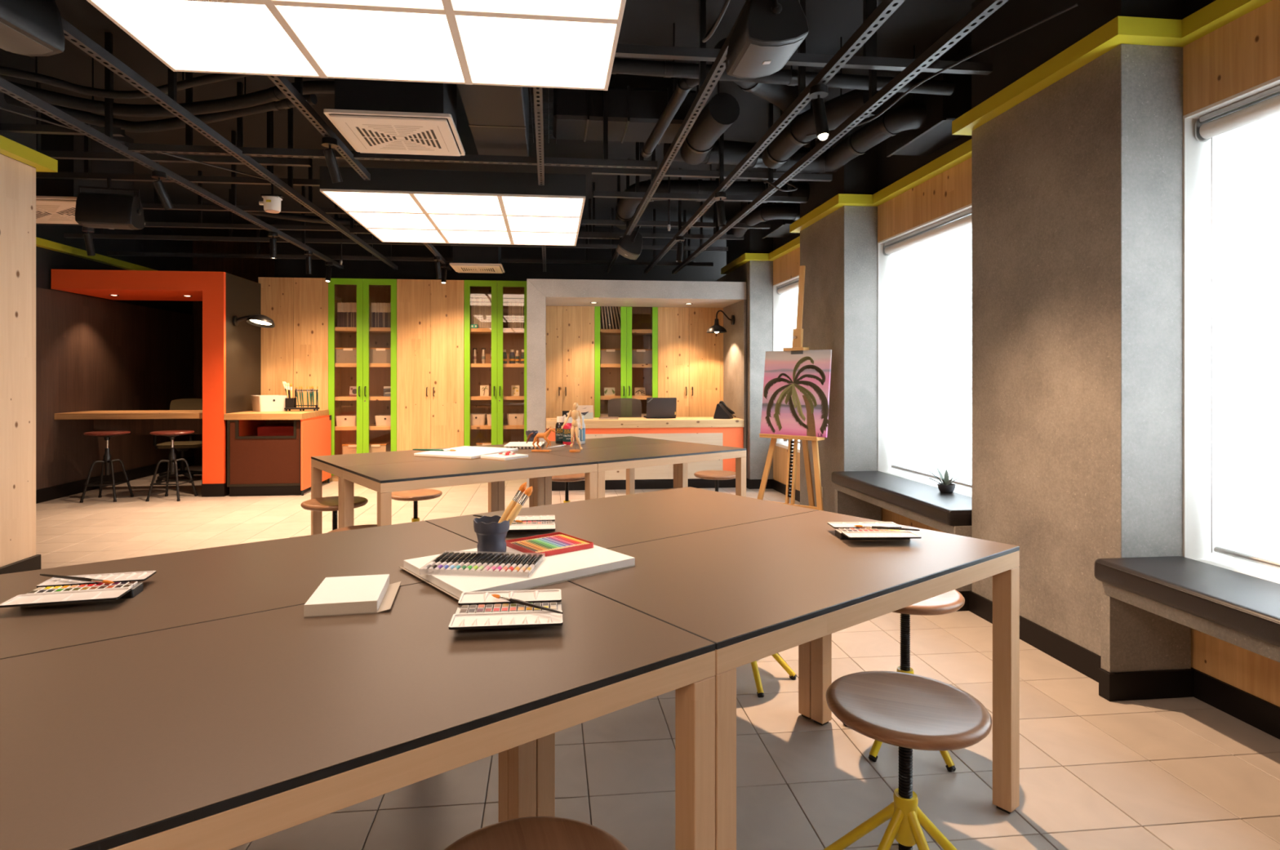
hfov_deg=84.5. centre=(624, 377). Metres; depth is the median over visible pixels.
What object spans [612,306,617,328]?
booklet
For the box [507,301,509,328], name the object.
booklet
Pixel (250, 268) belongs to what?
wall
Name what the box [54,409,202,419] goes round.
countertop
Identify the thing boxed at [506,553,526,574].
pen
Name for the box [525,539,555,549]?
pencil
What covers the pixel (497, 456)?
canvas
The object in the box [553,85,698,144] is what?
duct
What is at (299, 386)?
paintbrush
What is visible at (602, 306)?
booklet
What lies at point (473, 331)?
shelf
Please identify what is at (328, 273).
light
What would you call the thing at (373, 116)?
ceiling vent
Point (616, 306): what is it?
booklet
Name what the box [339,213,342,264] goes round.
sprinkler
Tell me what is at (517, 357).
paint bottle
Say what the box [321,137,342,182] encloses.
light
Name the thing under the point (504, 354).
paint bottle
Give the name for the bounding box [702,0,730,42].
cable
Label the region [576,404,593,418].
painting
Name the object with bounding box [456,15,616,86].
diffuser
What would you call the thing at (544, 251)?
cable tray
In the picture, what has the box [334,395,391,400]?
shelf
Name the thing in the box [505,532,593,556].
tin
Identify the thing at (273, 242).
light
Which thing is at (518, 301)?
booklet
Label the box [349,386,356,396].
canvas
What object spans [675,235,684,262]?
light
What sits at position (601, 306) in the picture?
booklet
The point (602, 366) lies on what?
shelf
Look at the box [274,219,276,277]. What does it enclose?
wall
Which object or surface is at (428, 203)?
diffuser
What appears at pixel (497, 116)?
duct
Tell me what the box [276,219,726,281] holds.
wall
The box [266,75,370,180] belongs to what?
cable tray
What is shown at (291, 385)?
paintbrush
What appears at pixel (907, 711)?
stool
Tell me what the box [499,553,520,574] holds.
pen
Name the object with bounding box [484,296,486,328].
booklet
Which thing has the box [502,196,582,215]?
diffuser
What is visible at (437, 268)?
light
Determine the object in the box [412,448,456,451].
paintbrush
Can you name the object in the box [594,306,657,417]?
tall cabinet
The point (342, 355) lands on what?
bin
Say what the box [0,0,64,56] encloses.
loudspeaker
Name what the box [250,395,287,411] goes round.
storage bin
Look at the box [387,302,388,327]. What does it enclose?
booklet
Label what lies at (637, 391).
canvas
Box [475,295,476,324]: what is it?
booklet
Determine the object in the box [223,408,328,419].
countertop
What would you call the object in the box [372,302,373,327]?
booklet
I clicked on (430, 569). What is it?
pen
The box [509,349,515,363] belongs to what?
paint bottle
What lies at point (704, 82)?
cable tray
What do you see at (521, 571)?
pen
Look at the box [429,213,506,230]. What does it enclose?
diffuser
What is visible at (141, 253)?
strut
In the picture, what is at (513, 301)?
booklet
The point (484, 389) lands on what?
canvas
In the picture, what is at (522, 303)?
booklet
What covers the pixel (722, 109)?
duct
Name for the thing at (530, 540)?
pencil
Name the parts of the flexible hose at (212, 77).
drop rod, drop rod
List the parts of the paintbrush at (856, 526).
handle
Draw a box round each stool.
[79,430,133,502]
[145,430,197,501]
[300,496,368,529]
[327,524,377,533]
[391,488,442,521]
[444,816,628,849]
[551,472,585,502]
[693,470,735,492]
[751,653,796,697]
[823,671,992,849]
[843,589,964,772]
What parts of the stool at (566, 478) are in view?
seat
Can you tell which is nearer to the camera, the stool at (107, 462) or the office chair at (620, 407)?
the stool at (107, 462)
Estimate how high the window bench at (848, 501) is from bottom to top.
0.447 m
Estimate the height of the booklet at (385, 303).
0.299 m
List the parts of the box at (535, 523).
well lid, mixing lid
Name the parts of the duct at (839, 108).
drop rod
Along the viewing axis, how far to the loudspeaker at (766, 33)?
2.44 m
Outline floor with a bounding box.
[35,464,1279,849]
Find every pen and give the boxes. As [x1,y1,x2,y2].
[422,551,448,572]
[427,551,454,572]
[433,551,460,573]
[440,551,465,573]
[445,552,471,573]
[451,552,476,573]
[457,552,481,573]
[463,552,487,573]
[469,552,493,573]
[475,553,498,573]
[481,553,503,573]
[487,553,509,574]
[493,553,515,574]
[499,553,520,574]
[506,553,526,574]
[511,554,531,574]
[517,554,537,575]
[524,554,542,575]
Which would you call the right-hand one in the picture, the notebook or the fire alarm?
the notebook
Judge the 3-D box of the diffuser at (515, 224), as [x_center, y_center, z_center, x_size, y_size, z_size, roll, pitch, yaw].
[-0.665,-1.266,5.757,0.562,0.005,0.562,0,0,-6]
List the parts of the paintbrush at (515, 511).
handle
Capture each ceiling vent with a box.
[35,109,145,225]
[323,78,465,155]
[449,245,504,273]
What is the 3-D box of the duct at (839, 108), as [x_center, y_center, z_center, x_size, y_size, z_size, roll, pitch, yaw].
[1.146,-1.707,4.379,0.283,0.531,1.110,0,0,-18]
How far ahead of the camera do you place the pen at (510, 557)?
1.68 m
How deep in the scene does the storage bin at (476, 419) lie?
8.59 m
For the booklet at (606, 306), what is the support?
on the tall cabinet at (638, 330)
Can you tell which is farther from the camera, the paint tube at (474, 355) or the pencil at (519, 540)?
the paint tube at (474, 355)
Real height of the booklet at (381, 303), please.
0.299 m
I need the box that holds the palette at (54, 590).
[0,570,155,607]
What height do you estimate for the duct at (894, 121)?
0.498 m
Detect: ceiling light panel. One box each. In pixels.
[86,0,626,90]
[320,166,585,245]
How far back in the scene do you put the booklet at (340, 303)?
8.44 m
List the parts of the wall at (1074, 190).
timber panel, timber panel, timber panel, timber panel, timber panel, timber panel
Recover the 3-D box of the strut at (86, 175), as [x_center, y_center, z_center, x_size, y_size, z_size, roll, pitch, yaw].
[-3.818,-1.702,5.068,3.300,0.540,0.041,0,0,-6]
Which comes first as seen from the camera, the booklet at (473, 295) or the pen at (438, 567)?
the pen at (438, 567)
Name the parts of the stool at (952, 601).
leg, seat, leg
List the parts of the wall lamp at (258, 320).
wall plate, arm, lamp shade, bulb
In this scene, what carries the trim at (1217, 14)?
attached to the wall at (1074, 190)
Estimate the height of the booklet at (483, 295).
0.402 m
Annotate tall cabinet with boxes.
[257,276,328,409]
[328,278,396,481]
[396,279,464,450]
[464,280,526,446]
[546,306,594,417]
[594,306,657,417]
[657,306,719,417]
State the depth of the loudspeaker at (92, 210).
4.99 m
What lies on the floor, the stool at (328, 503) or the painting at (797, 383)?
the stool at (328, 503)
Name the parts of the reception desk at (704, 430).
kick plate, inset panel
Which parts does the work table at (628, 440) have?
leg, leg, leg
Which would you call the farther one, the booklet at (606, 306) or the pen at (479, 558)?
the booklet at (606, 306)
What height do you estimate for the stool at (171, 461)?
0.687 m
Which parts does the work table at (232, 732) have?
leg, leg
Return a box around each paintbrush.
[40,573,114,583]
[285,382,288,398]
[287,382,290,398]
[289,382,292,398]
[296,386,298,407]
[298,386,302,407]
[301,386,303,407]
[316,386,318,404]
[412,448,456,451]
[472,515,523,522]
[491,594,563,613]
[497,481,526,523]
[506,485,532,525]
[546,444,566,448]
[854,524,919,530]
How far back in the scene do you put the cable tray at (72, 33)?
3.67 m
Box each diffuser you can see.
[95,0,316,73]
[277,5,463,79]
[325,0,443,6]
[325,191,422,211]
[350,212,435,228]
[369,228,444,241]
[415,194,502,213]
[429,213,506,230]
[441,230,510,243]
[452,0,620,16]
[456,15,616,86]
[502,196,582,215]
[507,216,579,231]
[511,231,576,244]
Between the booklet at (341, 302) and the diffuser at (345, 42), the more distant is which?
the booklet at (341, 302)
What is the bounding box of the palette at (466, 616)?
[448,588,562,629]
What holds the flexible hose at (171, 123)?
hanging from the ceiling
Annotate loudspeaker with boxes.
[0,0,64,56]
[75,177,144,230]
[615,226,642,259]
[725,0,808,78]
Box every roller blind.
[776,277,799,443]
[883,208,971,488]
[1195,84,1279,568]
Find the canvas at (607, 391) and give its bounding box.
[604,387,614,395]
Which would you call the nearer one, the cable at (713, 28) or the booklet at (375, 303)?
the cable at (713, 28)
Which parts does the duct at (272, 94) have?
drop rod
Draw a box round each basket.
[342,442,356,454]
[368,441,391,453]
[475,440,491,445]
[502,440,519,444]
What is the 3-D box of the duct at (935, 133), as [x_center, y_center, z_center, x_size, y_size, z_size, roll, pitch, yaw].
[1.880,-1.583,4.277,0.280,0.280,0.660,0,0,-6]
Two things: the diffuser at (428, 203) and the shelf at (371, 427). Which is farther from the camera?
the shelf at (371, 427)
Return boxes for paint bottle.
[502,349,506,363]
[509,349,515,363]
[515,350,519,363]
[520,349,524,363]
[555,416,564,444]
[562,417,573,444]
[574,416,585,444]
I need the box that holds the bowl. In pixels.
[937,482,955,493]
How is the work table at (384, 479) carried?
on the floor
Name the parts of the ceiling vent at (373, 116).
plate, casing, backing plate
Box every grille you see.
[0,21,53,54]
[81,222,134,230]
[617,246,637,259]
[732,38,803,76]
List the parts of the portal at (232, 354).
kick plate, post, panel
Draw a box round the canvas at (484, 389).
[480,385,488,395]
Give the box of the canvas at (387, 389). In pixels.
[383,386,391,396]
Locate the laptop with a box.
[643,397,676,417]
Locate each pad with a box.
[303,573,400,617]
[399,544,635,599]
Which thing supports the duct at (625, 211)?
hanging from the ceiling
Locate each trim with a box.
[0,134,57,172]
[35,236,158,271]
[720,0,1271,274]
[720,307,723,400]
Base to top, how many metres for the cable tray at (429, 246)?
0.640 m
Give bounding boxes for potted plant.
[927,465,959,493]
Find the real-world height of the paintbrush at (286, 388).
0.284 m
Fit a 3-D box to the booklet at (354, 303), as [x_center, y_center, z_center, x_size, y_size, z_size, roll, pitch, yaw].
[-3.259,-0.758,8.579,0.012,0.301,0.240,0,0,-6]
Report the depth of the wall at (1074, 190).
3.09 m
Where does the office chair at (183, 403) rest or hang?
on the floor
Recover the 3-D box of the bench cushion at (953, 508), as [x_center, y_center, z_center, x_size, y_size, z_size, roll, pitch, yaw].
[1.809,0.738,4.496,0.386,0.085,1.554,0,0,-6]
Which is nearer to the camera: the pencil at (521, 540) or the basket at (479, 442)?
the pencil at (521, 540)
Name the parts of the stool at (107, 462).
leg, leg, seat, foot rail, leg, leg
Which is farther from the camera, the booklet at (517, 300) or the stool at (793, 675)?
the booklet at (517, 300)
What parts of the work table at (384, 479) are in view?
leg, leg, leg, leg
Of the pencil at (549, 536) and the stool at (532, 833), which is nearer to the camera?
the stool at (532, 833)
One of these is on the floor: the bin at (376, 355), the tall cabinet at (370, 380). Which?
the tall cabinet at (370, 380)
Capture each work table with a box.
[0,520,508,822]
[0,581,715,849]
[311,444,537,534]
[341,452,597,527]
[425,486,818,719]
[497,435,679,511]
[536,510,1019,849]
[542,441,746,505]
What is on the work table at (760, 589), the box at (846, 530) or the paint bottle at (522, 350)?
the box at (846, 530)
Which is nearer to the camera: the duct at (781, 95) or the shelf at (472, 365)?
the duct at (781, 95)
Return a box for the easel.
[757,265,824,511]
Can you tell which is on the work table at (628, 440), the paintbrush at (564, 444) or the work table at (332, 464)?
the paintbrush at (564, 444)
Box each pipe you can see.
[611,57,954,95]
[640,22,713,157]
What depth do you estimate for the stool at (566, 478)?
5.60 m
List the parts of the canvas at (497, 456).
stretcher frame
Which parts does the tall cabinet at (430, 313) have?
door, door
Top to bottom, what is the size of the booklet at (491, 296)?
0.399 m
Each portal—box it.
[51,269,261,497]
[526,278,746,488]
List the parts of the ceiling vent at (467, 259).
backing plate, plate, casing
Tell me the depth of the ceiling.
4.96 m
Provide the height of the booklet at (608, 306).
0.384 m
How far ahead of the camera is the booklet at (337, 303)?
8.44 m
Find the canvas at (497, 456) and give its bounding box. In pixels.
[480,453,528,460]
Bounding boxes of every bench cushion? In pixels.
[831,471,971,525]
[1094,555,1279,646]
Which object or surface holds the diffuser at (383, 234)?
attached to the ceiling light panel at (395, 205)
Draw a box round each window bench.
[835,483,971,611]
[1098,581,1279,701]
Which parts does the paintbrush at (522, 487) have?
handle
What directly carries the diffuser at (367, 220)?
attached to the ceiling light panel at (395, 205)
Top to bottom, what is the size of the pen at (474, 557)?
0.014 m
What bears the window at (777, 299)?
in the wall at (1074, 190)
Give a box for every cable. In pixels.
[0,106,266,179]
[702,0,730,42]
[763,179,797,191]
[806,3,1078,136]
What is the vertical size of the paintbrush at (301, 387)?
0.240 m
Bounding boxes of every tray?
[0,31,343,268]
[61,17,398,270]
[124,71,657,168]
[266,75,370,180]
[284,407,319,408]
[422,242,451,270]
[528,87,556,143]
[533,87,544,185]
[542,244,546,271]
[605,0,748,273]
[644,0,905,273]
[671,0,1008,274]
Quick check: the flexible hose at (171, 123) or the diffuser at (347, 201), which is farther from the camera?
the diffuser at (347, 201)
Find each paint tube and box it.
[472,347,476,363]
[481,347,485,363]
[502,452,515,455]
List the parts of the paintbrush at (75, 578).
handle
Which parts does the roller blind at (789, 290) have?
head rail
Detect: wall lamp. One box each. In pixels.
[232,314,275,328]
[706,310,734,333]
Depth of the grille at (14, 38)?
2.50 m
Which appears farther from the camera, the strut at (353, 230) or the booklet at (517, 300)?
the booklet at (517, 300)
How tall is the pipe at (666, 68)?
0.459 m
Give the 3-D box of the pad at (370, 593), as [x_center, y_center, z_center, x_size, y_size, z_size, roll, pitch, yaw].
[-0.579,0.465,1.516,0.164,0.026,0.198,0,0,-11]
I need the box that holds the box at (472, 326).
[470,324,478,328]
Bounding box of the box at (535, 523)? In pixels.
[500,515,555,532]
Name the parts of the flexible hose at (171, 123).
drop rod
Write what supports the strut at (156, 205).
hanging from the ceiling
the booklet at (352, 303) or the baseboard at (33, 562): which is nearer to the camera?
the baseboard at (33, 562)
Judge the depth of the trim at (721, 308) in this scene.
8.84 m
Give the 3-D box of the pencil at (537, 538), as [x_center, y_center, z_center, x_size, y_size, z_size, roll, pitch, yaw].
[-0.198,0.450,1.913,0.007,0.006,0.164,0,0,-38]
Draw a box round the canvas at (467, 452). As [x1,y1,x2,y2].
[413,445,518,459]
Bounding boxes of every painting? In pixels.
[562,410,570,417]
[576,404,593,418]
[760,349,831,437]
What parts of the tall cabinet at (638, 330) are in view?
door, door, panel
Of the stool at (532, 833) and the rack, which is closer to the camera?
the stool at (532, 833)
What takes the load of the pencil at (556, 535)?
in the tin
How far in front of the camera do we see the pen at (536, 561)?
1.68 m
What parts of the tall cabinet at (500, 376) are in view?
door, panel, door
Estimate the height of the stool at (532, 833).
0.454 m
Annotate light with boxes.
[81,226,95,255]
[151,170,173,209]
[267,231,278,258]
[304,250,312,274]
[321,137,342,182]
[324,261,333,282]
[433,256,441,278]
[440,263,448,284]
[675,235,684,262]
[715,191,726,226]
[808,84,829,140]
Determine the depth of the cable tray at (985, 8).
3.44 m
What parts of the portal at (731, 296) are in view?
post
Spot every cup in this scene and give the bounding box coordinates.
[284,397,296,407]
[473,515,510,554]
[525,430,537,441]
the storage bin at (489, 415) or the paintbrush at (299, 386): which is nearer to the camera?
the paintbrush at (299, 386)
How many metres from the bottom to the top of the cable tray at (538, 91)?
0.640 m
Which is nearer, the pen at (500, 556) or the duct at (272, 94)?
the pen at (500, 556)
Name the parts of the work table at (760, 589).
leg, leg, leg, leg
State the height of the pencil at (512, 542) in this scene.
0.006 m
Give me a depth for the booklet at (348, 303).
8.45 m
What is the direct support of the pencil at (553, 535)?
in the tin
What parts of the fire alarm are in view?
stem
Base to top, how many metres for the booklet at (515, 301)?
0.340 m
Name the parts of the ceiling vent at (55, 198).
backing plate, plate, casing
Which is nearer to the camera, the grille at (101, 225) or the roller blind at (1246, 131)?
the roller blind at (1246, 131)
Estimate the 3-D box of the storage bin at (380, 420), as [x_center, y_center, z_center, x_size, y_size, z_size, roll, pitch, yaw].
[-2.901,0.515,8.598,0.250,0.125,0.260,0,0,-6]
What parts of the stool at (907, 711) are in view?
leg, leg, seat, leg, leg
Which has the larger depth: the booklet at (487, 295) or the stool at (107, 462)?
the booklet at (487, 295)
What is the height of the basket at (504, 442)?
0.335 m
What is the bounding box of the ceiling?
[30,0,975,237]
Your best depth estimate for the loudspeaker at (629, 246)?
6.52 m
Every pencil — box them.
[510,542,539,552]
[511,542,541,552]
[514,541,544,551]
[516,541,545,551]
[519,540,549,551]
[520,540,550,550]
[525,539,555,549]
[525,540,554,550]
[529,538,559,548]
[529,539,558,549]
[533,538,563,548]
[534,537,564,547]
[537,537,568,547]
[539,537,568,546]
[541,537,572,546]
[545,536,577,546]
[545,537,573,546]
[549,535,581,545]
[549,536,577,545]
[553,535,582,545]
[554,534,585,544]
[555,534,586,544]
[560,534,589,543]
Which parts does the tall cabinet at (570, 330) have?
door, door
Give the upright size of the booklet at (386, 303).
0.297 m
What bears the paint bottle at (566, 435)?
on the work table at (628, 440)
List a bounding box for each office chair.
[153,398,202,483]
[607,398,641,417]
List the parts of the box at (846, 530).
mixing lid, well lid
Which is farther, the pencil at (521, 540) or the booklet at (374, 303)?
the booklet at (374, 303)
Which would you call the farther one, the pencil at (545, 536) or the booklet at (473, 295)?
the booklet at (473, 295)
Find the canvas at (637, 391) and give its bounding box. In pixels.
[634,387,645,395]
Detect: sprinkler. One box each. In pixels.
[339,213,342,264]
[667,165,671,231]
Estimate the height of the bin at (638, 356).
0.185 m
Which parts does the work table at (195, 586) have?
leg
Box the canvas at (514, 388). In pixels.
[511,385,519,395]
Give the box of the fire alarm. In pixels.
[258,111,284,213]
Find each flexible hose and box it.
[0,56,252,98]
[4,71,317,133]
[245,211,361,225]
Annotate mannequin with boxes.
[560,402,582,452]
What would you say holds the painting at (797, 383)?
on the easel
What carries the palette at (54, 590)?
on the work table at (195, 586)
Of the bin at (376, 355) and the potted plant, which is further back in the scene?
the bin at (376, 355)
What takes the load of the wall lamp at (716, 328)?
attached to the portal at (731, 296)
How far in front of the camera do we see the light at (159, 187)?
4.52 m
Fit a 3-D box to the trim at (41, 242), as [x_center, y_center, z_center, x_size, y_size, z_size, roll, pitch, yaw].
[-5.785,-1.337,7.043,0.075,0.070,5.850,0,0,-6]
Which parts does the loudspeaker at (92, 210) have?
stem, pivot knob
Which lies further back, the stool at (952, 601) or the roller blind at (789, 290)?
the roller blind at (789, 290)
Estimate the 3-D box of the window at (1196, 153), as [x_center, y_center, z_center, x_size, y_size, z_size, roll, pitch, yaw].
[2.440,-0.150,1.987,0.321,1.785,1.605,0,0,-6]
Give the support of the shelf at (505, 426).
attached to the tall cabinet at (500, 376)
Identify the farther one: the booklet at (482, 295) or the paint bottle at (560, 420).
the booklet at (482, 295)
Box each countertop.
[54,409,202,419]
[54,409,202,484]
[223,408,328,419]
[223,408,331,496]
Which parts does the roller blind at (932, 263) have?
head rail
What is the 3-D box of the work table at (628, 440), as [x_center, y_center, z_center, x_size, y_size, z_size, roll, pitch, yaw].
[-0.248,0.853,5.166,1.235,0.750,0.637,0,0,-37]
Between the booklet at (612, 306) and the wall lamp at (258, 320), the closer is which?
the wall lamp at (258, 320)
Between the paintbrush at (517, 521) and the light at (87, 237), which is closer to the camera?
the paintbrush at (517, 521)
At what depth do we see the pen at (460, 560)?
1.69 m
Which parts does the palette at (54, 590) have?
mixing lid, well lid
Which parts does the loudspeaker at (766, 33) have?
pivot knob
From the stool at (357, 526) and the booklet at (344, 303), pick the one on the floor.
the stool at (357, 526)
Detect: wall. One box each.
[0,48,35,567]
[35,220,193,489]
[192,240,274,464]
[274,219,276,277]
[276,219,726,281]
[716,0,1279,706]
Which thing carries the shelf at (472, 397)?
attached to the tall cabinet at (500, 376)
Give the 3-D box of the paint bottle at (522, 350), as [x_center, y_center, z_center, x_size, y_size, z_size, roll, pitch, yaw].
[-1.257,-0.265,8.715,0.070,0.175,0.070,0,0,-6]
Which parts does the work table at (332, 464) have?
leg, leg, leg, leg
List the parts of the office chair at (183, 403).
arm post, arm, arm, seat, backrest, arm, arm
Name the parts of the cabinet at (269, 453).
frame, kick plate, drawer, panel, panel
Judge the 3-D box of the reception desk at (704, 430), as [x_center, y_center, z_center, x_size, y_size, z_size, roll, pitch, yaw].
[0.209,0.844,8.023,2.204,0.766,0.532,0,0,-6]
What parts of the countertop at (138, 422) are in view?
rail, support panel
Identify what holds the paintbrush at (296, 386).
in the rack
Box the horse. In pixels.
[526,426,555,452]
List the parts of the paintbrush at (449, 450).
handle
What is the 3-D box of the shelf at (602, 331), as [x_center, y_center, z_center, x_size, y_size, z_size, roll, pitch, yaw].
[-0.009,-0.585,8.951,0.744,0.045,0.420,0,0,-6]
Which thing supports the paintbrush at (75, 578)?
on the palette at (54, 590)
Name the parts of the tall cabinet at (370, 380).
panel, door, panel, panel, door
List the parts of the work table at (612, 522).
leg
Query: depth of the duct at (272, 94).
4.11 m
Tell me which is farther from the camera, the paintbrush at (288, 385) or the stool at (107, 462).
the paintbrush at (288, 385)
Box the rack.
[284,390,319,410]
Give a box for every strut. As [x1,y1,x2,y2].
[0,123,124,136]
[35,81,311,166]
[35,111,319,186]
[35,170,743,239]
[64,188,728,251]
[106,208,713,266]
[141,152,347,213]
[348,227,619,239]
[581,170,769,228]
[591,137,832,181]
[593,142,807,203]
[614,0,992,75]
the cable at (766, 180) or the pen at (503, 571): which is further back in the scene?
the cable at (766, 180)
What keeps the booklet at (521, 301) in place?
on the tall cabinet at (500, 376)
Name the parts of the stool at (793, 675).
leg, leg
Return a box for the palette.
[503,441,544,448]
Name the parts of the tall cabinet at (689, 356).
door, door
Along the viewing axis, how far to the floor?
2.25 m
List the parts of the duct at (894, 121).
drop rod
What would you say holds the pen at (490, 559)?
in the tray
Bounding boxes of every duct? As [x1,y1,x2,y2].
[0,57,334,116]
[456,84,528,156]
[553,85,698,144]
[615,158,809,229]
[663,139,839,172]
[680,80,739,164]
[711,37,813,114]
[731,179,799,237]
[761,36,882,168]
[761,202,799,238]
[773,44,927,173]
[886,72,971,156]
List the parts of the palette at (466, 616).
well lid, mixing lid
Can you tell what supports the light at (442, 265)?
hanging from the cable tray at (429, 246)
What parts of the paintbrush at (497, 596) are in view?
handle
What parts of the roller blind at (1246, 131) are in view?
head rail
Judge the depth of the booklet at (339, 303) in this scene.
8.44 m
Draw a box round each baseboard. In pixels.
[0,554,40,574]
[35,455,194,503]
[746,477,1279,739]
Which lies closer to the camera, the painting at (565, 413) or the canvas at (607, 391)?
the painting at (565, 413)
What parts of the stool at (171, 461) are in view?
leg, leg, seat, foot rail, leg, leg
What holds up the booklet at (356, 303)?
on the tall cabinet at (370, 380)
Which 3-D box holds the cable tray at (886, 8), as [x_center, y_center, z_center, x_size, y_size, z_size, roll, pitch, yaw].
[0.672,-1.643,5.127,0.041,0.640,7.650,0,0,-6]
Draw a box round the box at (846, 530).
[827,521,921,539]
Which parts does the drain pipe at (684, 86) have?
drop rod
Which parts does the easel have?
leg, cross rail, leg, leg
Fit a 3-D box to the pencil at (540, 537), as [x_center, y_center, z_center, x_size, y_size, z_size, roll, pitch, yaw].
[-0.192,0.450,1.917,0.007,0.006,0.164,0,0,-38]
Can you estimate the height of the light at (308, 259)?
0.236 m
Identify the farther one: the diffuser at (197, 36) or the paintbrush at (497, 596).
the diffuser at (197, 36)
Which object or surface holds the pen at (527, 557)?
in the tray
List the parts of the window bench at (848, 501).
panel, kick plate, panel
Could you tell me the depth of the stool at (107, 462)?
7.08 m
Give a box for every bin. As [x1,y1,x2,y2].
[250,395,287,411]
[334,347,356,363]
[334,414,356,426]
[368,347,391,363]
[374,414,391,426]
[470,413,486,425]
[486,413,504,425]
[506,413,524,425]
[600,348,620,364]
[600,413,608,416]
[631,349,652,364]
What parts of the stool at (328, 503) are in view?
seat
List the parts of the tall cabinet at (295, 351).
door, door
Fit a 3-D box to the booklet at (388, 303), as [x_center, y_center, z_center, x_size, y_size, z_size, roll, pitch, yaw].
[-2.863,-0.756,8.622,0.012,0.297,0.240,0,0,-6]
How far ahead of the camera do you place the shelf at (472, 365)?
8.57 m
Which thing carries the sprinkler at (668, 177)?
hanging from the ceiling
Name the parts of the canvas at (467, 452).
stretcher frame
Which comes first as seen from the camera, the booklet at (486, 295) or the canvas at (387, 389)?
the canvas at (387, 389)
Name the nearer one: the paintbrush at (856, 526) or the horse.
the paintbrush at (856, 526)
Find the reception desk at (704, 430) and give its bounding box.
[546,417,743,490]
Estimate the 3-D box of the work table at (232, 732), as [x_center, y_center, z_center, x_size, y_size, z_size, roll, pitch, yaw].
[-0.524,0.853,1.174,1.205,0.750,0.687,0,0,-37]
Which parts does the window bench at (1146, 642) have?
kick plate, panel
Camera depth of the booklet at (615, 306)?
8.80 m
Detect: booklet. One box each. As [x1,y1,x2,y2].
[337,302,338,327]
[338,302,339,327]
[339,302,341,327]
[341,302,342,327]
[342,302,342,327]
[342,302,344,327]
[344,302,346,327]
[346,302,346,327]
[346,302,348,327]
[348,302,349,327]
[349,302,351,327]
[351,302,352,327]
[351,302,353,327]
[353,302,354,327]
[354,302,355,327]
[355,302,356,327]
[371,302,372,327]
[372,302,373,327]
[373,302,375,327]
[375,302,376,327]
[376,302,377,327]
[377,302,378,327]
[378,302,380,327]
[380,302,381,327]
[381,302,382,327]
[382,302,383,327]
[383,302,385,327]
[385,302,386,327]
[386,302,387,327]
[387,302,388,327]
[388,302,389,327]
[389,302,391,327]
[471,295,472,324]
[472,295,473,324]
[473,295,474,324]
[474,295,475,324]
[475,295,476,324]
[476,295,477,324]
[477,295,479,328]
[479,296,479,328]
[480,295,481,328]
[481,295,482,328]
[482,295,483,328]
[483,295,484,328]
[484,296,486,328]
[486,295,487,328]
[487,295,488,328]
[488,295,490,328]
[490,296,491,328]
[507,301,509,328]
[509,301,511,328]
[511,301,511,328]
[511,301,512,328]
[512,301,514,328]
[514,301,515,328]
[515,301,516,328]
[516,300,518,328]
[518,301,519,328]
[519,301,520,328]
[520,301,521,328]
[521,301,524,328]
[600,306,602,328]
[600,306,604,328]
[602,306,605,328]
[604,306,607,328]
[604,306,608,328]
[606,306,610,328]
[608,306,612,328]
[608,306,613,328]
[610,306,615,328]
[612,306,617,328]
[613,306,618,328]
[614,306,620,328]
[616,306,620,325]
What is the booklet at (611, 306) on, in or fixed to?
on the tall cabinet at (638, 330)
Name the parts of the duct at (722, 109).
drop rod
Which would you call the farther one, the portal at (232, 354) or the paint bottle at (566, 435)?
the portal at (232, 354)
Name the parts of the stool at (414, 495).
seat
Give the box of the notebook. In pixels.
[599,416,618,418]
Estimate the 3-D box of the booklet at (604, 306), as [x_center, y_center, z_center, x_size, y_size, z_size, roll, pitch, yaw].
[-0.258,-0.803,8.904,0.058,0.391,0.241,0,0,-6]
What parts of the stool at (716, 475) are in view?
seat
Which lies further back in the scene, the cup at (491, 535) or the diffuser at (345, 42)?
the diffuser at (345, 42)
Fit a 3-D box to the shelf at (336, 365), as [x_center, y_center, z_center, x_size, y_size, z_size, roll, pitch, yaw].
[-3.145,-0.155,8.611,0.744,0.045,0.420,0,0,-6]
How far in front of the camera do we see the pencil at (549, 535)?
1.94 m
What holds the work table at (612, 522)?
on the floor
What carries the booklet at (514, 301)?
on the tall cabinet at (500, 376)
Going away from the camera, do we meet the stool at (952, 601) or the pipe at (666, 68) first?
the stool at (952, 601)
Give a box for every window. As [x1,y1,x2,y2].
[773,275,799,453]
[877,203,971,497]
[1182,75,1279,583]
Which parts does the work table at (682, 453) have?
leg, leg, leg, leg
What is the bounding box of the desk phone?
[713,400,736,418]
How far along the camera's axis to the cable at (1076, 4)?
3.19 m
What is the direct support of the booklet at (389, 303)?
on the tall cabinet at (370, 380)
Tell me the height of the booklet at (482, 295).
0.403 m
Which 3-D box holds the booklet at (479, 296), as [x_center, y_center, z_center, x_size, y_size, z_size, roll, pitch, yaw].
[-1.796,-0.806,8.737,0.012,0.397,0.241,0,0,-6]
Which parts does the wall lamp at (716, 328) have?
lamp shade, wall plate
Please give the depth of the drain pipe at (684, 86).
3.92 m
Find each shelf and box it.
[331,475,337,481]
[334,327,391,333]
[334,363,391,367]
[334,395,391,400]
[334,424,391,430]
[470,328,524,333]
[470,363,524,367]
[470,395,524,399]
[470,422,524,429]
[600,328,652,334]
[600,364,652,368]
[600,395,652,399]
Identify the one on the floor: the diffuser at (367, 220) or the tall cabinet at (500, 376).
the tall cabinet at (500, 376)

